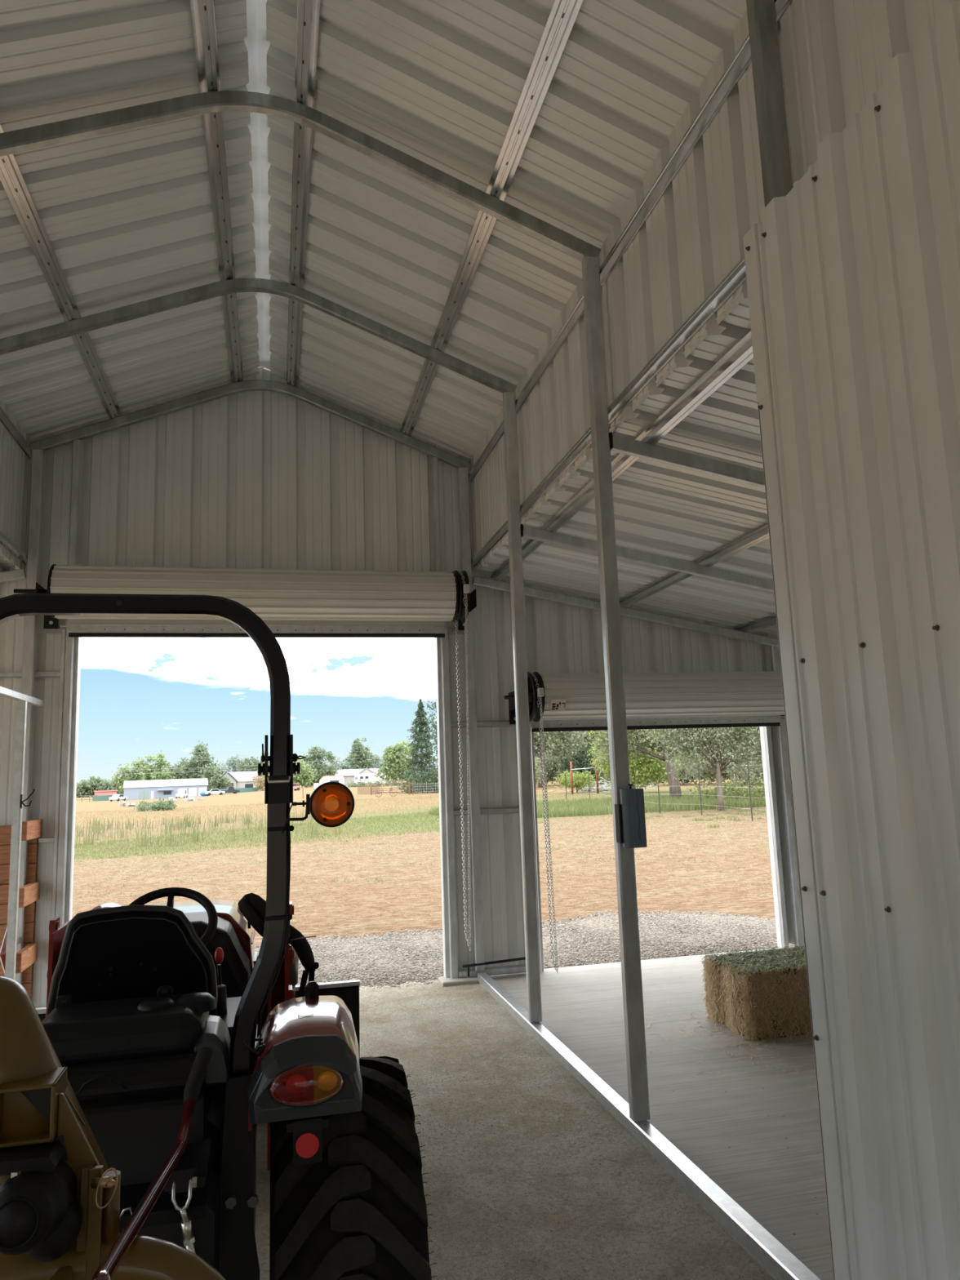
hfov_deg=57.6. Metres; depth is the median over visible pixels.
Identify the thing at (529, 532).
bow
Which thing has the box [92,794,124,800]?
fence
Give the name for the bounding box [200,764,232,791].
tree
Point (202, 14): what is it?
purlin
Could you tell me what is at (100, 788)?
tree
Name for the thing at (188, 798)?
rubble heap
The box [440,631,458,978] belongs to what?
post
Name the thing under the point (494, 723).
wall girt
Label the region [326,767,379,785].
house
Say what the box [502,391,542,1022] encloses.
steel post
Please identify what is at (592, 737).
tree
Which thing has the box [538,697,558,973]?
pull chain
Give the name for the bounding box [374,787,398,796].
implement
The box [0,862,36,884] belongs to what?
plank
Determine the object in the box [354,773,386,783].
motorhome
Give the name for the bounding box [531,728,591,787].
tree
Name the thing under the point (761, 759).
bush
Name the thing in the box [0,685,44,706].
tube
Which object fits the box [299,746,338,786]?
tree
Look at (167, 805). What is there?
bush
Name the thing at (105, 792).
shed
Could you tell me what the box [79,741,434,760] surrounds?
power line
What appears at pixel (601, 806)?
grass
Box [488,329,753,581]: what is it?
purlin
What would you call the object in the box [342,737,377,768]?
tree
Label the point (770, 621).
roof purlin
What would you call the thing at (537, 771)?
bush
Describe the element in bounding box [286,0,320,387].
purlin
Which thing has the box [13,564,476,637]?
door
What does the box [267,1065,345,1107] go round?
tail lamp
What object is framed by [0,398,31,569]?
wall
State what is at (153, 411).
bow
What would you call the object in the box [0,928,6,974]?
warning sign
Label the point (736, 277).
girt
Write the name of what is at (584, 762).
bush
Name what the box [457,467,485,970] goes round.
steel post
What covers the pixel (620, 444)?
bow
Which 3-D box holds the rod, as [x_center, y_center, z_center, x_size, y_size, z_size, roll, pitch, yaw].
[0.160,2.838,7.590,0.631,0.121,0.022,0,-9,-13]
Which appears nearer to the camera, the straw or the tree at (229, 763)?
the straw
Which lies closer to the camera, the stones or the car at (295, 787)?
the stones
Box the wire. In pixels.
[589,781,765,809]
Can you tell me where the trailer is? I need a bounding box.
[313,775,344,789]
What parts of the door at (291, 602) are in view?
wheel chain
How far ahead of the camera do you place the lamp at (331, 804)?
2.34 m
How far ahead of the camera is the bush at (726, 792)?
38.77 m
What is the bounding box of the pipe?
[571,767,596,769]
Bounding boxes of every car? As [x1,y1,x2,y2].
[108,794,127,801]
[204,788,225,795]
[293,783,300,790]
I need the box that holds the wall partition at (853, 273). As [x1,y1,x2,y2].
[742,0,959,1279]
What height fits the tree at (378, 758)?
10.638 m
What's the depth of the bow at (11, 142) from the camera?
4.63 m
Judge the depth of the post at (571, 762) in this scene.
61.84 m
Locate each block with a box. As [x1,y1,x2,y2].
[15,942,37,973]
[18,880,39,907]
[21,818,42,840]
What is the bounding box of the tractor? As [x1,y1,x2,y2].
[0,592,437,1279]
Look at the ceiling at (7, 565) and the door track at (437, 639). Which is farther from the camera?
the door track at (437, 639)
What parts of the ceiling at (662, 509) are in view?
roof panel, roof panel, roof panel, roof panel, roof panel, roof panel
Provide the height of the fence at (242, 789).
1.200 m
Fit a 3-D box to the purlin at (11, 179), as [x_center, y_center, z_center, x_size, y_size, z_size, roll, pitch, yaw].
[-1.645,-2.997,1.066,0.104,0.076,13.875,0,-9,-13]
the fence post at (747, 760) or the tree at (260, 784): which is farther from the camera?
the tree at (260, 784)
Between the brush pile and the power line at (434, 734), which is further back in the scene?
the power line at (434, 734)
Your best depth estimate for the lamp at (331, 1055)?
2.16 m
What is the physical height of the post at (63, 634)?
3.050 m
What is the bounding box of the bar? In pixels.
[68,618,444,625]
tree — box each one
[75,779,94,797]
[80,775,107,797]
[93,779,124,794]
[110,777,123,794]
[111,750,175,794]
[164,755,191,779]
[178,739,224,784]
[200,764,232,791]
[218,754,247,772]
[235,750,270,787]
[251,772,269,791]
[293,759,317,787]
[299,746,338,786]
[324,755,352,769]
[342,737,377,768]
[368,753,383,773]
[373,738,414,785]
[390,698,438,793]
[419,699,438,770]
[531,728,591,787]
[533,733,600,781]
[534,730,652,782]
[585,730,689,791]
[589,726,759,798]
[637,726,763,810]
[719,733,761,768]
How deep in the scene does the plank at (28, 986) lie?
6.81 m
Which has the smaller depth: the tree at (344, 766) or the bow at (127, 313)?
the bow at (127, 313)
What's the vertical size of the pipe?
0.120 m
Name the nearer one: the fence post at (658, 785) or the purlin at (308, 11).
the purlin at (308, 11)
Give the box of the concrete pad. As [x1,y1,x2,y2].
[438,974,491,986]
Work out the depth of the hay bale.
5.73 m
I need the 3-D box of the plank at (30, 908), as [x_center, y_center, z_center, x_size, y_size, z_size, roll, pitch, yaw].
[-5.085,2.152,6.543,3.200,0.147,0.026,0,-9,-13]
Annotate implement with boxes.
[0,976,226,1279]
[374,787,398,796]
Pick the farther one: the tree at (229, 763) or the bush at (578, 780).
the tree at (229, 763)
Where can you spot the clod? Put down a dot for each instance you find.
(429, 983)
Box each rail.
[0,937,22,949]
[468,0,791,484]
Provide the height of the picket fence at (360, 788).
1.152 m
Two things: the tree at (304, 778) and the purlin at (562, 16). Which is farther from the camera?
the tree at (304, 778)
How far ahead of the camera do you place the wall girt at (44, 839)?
7.01 m
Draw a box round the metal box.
[614,783,647,848]
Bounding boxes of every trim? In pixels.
[70,637,81,919]
[434,637,445,976]
[759,726,786,947]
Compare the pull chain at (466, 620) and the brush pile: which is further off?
the brush pile
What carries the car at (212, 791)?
on the ground at (764, 907)
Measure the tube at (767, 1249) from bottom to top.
0.066 m
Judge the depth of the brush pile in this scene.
65.92 m
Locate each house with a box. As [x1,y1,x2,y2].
[209,770,257,788]
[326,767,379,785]
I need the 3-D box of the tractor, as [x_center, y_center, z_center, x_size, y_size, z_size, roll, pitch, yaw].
[-1.222,1.197,3.408,1.710,2.285,3.523,0,-9,-13]
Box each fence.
[75,795,97,801]
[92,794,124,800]
[218,787,258,793]
[357,785,379,794]
[413,782,438,794]
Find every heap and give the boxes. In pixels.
[120,801,140,806]
[168,796,188,802]
[186,797,203,801]
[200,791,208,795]
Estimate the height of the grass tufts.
0.081 m
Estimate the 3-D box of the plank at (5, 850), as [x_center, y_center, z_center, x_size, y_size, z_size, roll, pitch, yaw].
[-5.100,1.702,6.611,3.200,0.147,0.026,0,-9,-13]
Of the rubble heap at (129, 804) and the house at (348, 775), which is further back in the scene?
the house at (348, 775)
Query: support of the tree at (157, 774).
on the ground at (764, 907)
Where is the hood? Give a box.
[91,899,257,973]
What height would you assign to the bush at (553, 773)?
5.079 m
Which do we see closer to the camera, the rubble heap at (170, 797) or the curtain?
the curtain
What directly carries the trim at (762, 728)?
attached to the wall at (248, 479)
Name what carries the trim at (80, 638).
attached to the wall at (248, 479)
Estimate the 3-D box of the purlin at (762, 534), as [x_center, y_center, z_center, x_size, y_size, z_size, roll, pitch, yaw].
[2.917,-1.381,1.881,0.109,0.064,13.875,0,-9,-13]
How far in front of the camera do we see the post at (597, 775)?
61.62 m
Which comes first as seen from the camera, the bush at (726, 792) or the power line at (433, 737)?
the bush at (726, 792)
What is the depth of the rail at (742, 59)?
4.27 m
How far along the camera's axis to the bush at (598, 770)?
85.82 m
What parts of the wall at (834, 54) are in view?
wall panel, wall panel, wall panel, wall panel, wall panel, wall panel, wall panel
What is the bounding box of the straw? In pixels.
[600,1000,814,1088]
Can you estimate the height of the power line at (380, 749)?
4.103 m
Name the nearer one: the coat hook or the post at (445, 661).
the coat hook
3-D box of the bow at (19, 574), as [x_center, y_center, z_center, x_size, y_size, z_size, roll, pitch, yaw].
[-5.431,-0.227,6.789,3.450,0.734,0.055,0,-9,-13]
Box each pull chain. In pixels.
[454,593,471,951]
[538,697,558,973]
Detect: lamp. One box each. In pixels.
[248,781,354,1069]
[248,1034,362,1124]
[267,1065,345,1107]
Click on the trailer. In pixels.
(340, 779)
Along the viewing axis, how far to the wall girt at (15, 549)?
6.88 m
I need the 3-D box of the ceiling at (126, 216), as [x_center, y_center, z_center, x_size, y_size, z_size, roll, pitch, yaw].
[-0.435,-3.157,1.392,4.105,0.876,13.905,0,-9,-13]
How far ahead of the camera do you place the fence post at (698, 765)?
31.18 m
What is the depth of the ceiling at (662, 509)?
5.96 m
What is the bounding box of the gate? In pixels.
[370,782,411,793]
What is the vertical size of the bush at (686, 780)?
4.991 m
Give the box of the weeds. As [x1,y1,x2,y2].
[74,808,340,850]
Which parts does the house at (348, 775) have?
gable panel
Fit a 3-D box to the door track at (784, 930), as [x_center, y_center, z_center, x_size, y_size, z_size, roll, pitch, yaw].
[2.873,1.891,8.472,0.044,2.130,0.052,0,-9,-13]
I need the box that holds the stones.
[254,913,794,986]
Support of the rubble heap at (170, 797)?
on the ground at (764, 907)
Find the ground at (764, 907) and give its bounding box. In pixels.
[71,771,775,947]
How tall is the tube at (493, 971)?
0.060 m
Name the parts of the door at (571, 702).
wheel chain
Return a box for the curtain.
[49,564,456,621]
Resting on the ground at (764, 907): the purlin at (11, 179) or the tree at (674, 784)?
the tree at (674, 784)
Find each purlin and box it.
[0,124,122,418]
[0,562,9,572]
[189,0,243,382]
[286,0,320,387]
[400,0,582,435]
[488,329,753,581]
[619,524,768,607]
[733,615,777,632]
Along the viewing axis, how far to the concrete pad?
7.42 m
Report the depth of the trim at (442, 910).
7.83 m
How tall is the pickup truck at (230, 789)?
1.739 m
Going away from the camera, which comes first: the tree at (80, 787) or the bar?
the bar
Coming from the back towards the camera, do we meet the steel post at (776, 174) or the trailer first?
the trailer
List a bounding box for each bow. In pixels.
[0,90,601,259]
[0,277,516,393]
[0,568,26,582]
[30,379,470,468]
[520,524,773,592]
[608,431,764,488]
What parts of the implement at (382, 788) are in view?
frame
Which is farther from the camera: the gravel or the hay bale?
the gravel
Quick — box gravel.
[254,910,795,990]
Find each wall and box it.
[0,367,804,1007]
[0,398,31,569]
[470,0,956,573]
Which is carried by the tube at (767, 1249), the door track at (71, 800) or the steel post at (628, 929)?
the steel post at (628, 929)
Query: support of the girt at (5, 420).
attached to the steel post at (28, 663)
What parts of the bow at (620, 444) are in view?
connector plate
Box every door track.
[64,637,79,923]
[435,637,449,977]
[531,730,543,971]
[764,726,788,948]
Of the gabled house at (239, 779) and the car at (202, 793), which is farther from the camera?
the gabled house at (239, 779)
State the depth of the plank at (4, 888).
6.87 m
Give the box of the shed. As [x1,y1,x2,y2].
[93,790,117,795]
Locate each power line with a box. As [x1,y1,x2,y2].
[76,754,404,771]
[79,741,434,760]
[90,749,381,764]
[104,737,434,755]
[104,755,437,774]
[123,733,435,750]
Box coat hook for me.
[21,789,35,808]
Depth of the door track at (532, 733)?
7.89 m
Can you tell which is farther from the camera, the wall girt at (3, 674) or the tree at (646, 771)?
the tree at (646, 771)
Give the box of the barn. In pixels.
[123,777,208,799]
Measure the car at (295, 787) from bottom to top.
1.489 m
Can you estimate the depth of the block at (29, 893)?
6.62 m
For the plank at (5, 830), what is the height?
0.147 m
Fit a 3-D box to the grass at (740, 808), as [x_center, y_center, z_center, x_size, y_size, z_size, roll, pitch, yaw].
[10.004,5.869,29.489,9.066,0.143,8.069,0,-9,-13]
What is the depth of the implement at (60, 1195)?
1.31 m
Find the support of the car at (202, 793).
on the ground at (764, 907)
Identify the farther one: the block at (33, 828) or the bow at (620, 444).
the block at (33, 828)
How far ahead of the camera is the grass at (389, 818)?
27.22 m
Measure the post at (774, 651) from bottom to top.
2.935 m
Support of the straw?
on the floor
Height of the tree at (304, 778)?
8.562 m
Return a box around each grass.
[74,810,544,860]
[74,821,382,855]
[75,790,648,831]
[427,790,765,817]
[646,807,767,827]
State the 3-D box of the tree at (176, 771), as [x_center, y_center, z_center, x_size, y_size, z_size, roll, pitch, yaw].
[-87.065,39.485,250.299,14.570,12.377,12.648,0,-9,-13]
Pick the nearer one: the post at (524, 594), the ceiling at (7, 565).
the ceiling at (7, 565)
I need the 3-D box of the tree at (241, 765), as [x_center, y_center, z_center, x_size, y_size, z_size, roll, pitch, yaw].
[-71.106,41.578,278.498,13.079,12.381,9.945,0,-9,-13]
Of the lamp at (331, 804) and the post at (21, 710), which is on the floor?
the post at (21, 710)
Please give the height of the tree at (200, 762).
16.138 m
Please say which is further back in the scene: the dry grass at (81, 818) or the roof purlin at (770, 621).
the dry grass at (81, 818)
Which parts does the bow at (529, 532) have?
connector plate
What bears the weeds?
on the ground at (764, 907)
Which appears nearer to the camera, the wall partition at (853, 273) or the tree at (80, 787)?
the wall partition at (853, 273)
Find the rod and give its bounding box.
[462,956,525,976]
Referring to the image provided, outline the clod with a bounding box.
[359,982,763,1279]
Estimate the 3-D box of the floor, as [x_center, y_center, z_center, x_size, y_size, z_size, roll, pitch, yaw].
[0.039,1.803,-0.279,11.150,0.120,16.000,0,-9,-13]
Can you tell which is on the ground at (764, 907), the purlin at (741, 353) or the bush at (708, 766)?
the bush at (708, 766)
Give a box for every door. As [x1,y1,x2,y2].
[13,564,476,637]
[504,671,785,732]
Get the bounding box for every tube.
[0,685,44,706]
[458,964,525,977]
[477,972,820,1279]
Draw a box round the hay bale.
[699,944,812,1041]
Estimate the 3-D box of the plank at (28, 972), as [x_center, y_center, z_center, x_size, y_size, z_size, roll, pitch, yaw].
[-5.069,2.603,6.475,3.200,0.147,0.026,0,-9,-13]
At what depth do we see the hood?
3.63 m
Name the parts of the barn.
glass door, glass door, entry door, garage door, garage door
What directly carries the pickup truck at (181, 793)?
on the ground at (764, 907)
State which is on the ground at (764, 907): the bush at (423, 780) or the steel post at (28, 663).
the bush at (423, 780)
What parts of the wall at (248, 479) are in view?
wall panel, wall panel, wall panel, wall panel, wall panel, wall panel, wall panel, wall panel, wall panel, wall panel, wall panel, wall panel, wall panel, wall panel, wall panel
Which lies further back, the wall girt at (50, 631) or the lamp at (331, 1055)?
the wall girt at (50, 631)
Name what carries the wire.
attached to the fence post at (698, 765)
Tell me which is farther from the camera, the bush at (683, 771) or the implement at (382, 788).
the implement at (382, 788)
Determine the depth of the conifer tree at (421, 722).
116.49 m
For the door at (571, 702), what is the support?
attached to the post at (774, 651)
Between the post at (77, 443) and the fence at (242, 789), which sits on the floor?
the post at (77, 443)
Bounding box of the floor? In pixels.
[254,946,833,1279]
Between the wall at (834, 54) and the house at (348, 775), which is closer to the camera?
the wall at (834, 54)
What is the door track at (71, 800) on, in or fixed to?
attached to the post at (77, 443)
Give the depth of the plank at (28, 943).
6.85 m
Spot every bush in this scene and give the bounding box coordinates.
[133,796,177,812]
[346,776,407,786]
[400,766,438,794]
[534,750,580,785]
[534,751,543,783]
[555,739,608,785]
[555,768,595,793]
[585,749,653,786]
[629,748,704,786]
[660,741,729,784]
[685,733,764,785]
[686,773,765,800]
[722,740,764,785]
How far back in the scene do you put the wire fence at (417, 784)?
102.32 m
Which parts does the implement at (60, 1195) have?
plate, pivot post, red lever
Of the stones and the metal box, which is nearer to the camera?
the metal box
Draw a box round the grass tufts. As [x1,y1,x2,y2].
[71,810,773,942]
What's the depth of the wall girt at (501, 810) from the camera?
7.88 m
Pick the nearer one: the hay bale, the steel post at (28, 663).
the hay bale
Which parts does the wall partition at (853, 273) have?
corner trim, wall panel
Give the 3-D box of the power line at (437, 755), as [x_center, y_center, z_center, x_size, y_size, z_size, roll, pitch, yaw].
[-38.430,25.348,182.845,99.932,3.375,59.740,0,-9,-13]
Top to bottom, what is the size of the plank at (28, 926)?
0.147 m
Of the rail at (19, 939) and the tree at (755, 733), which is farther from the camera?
the tree at (755, 733)
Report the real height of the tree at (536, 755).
18.035 m
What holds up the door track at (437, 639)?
attached to the post at (445, 661)
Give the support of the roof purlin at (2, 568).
attached to the ceiling at (7, 565)
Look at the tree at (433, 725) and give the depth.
99.13 m
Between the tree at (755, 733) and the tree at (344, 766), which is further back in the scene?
the tree at (344, 766)
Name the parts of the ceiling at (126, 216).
roof panel, roof panel, roof panel, roof panel, roof panel, roof panel, roof panel, roof panel, roof panel, roof panel, roof panel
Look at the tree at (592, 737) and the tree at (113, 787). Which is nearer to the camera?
the tree at (592, 737)
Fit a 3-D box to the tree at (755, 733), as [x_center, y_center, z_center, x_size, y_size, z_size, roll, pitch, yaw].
[18.257,4.119,56.727,11.054,11.302,10.848,-1,-9,-5]
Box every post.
[4,701,26,980]
[15,448,44,984]
[50,629,66,919]
[55,439,81,926]
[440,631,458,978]
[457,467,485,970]
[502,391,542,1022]
[524,594,541,973]
[569,761,573,794]
[581,256,649,1121]
[595,761,599,793]
[657,785,660,813]
[697,764,702,815]
[746,0,792,207]
[746,760,752,821]
[768,645,804,947]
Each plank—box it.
[0,825,37,844]
[0,843,37,864]
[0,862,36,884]
[0,882,31,903]
[0,902,35,924]
[0,922,34,944]
[0,942,32,964]
[0,964,32,982]
[22,982,31,998]
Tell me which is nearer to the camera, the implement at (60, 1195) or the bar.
the implement at (60, 1195)
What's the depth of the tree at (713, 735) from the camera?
33.34 m
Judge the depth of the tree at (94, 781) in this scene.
296.44 m
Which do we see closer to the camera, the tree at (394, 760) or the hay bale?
the hay bale
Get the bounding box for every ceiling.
[0,0,746,460]
[0,544,26,568]
[473,279,777,635]
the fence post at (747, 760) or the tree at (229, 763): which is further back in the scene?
the tree at (229, 763)
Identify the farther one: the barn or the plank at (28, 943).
the barn
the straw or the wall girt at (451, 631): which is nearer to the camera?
the straw
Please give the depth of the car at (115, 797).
192.24 m
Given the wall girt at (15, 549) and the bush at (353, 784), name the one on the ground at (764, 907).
the bush at (353, 784)
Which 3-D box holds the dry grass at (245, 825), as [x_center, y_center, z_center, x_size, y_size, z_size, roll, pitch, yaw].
[-11.445,6.601,29.000,15.029,0.173,13.025,0,-9,-13]
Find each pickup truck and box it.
[175,789,187,798]
[219,786,239,794]
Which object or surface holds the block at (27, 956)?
attached to the plank at (28, 943)
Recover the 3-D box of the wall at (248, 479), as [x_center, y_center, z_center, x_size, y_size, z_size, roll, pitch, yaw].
[-1.859,0.197,7.686,11.100,5.509,0.048,0,-9,-13]
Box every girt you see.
[0,406,31,459]
[0,530,26,565]
[0,671,60,679]
[38,835,53,844]
[45,626,66,634]
[445,627,463,635]
[451,720,515,728]
[453,805,519,816]
[471,256,746,568]
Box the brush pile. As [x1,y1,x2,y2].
[548,777,657,791]
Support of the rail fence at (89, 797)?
on the ground at (764, 907)

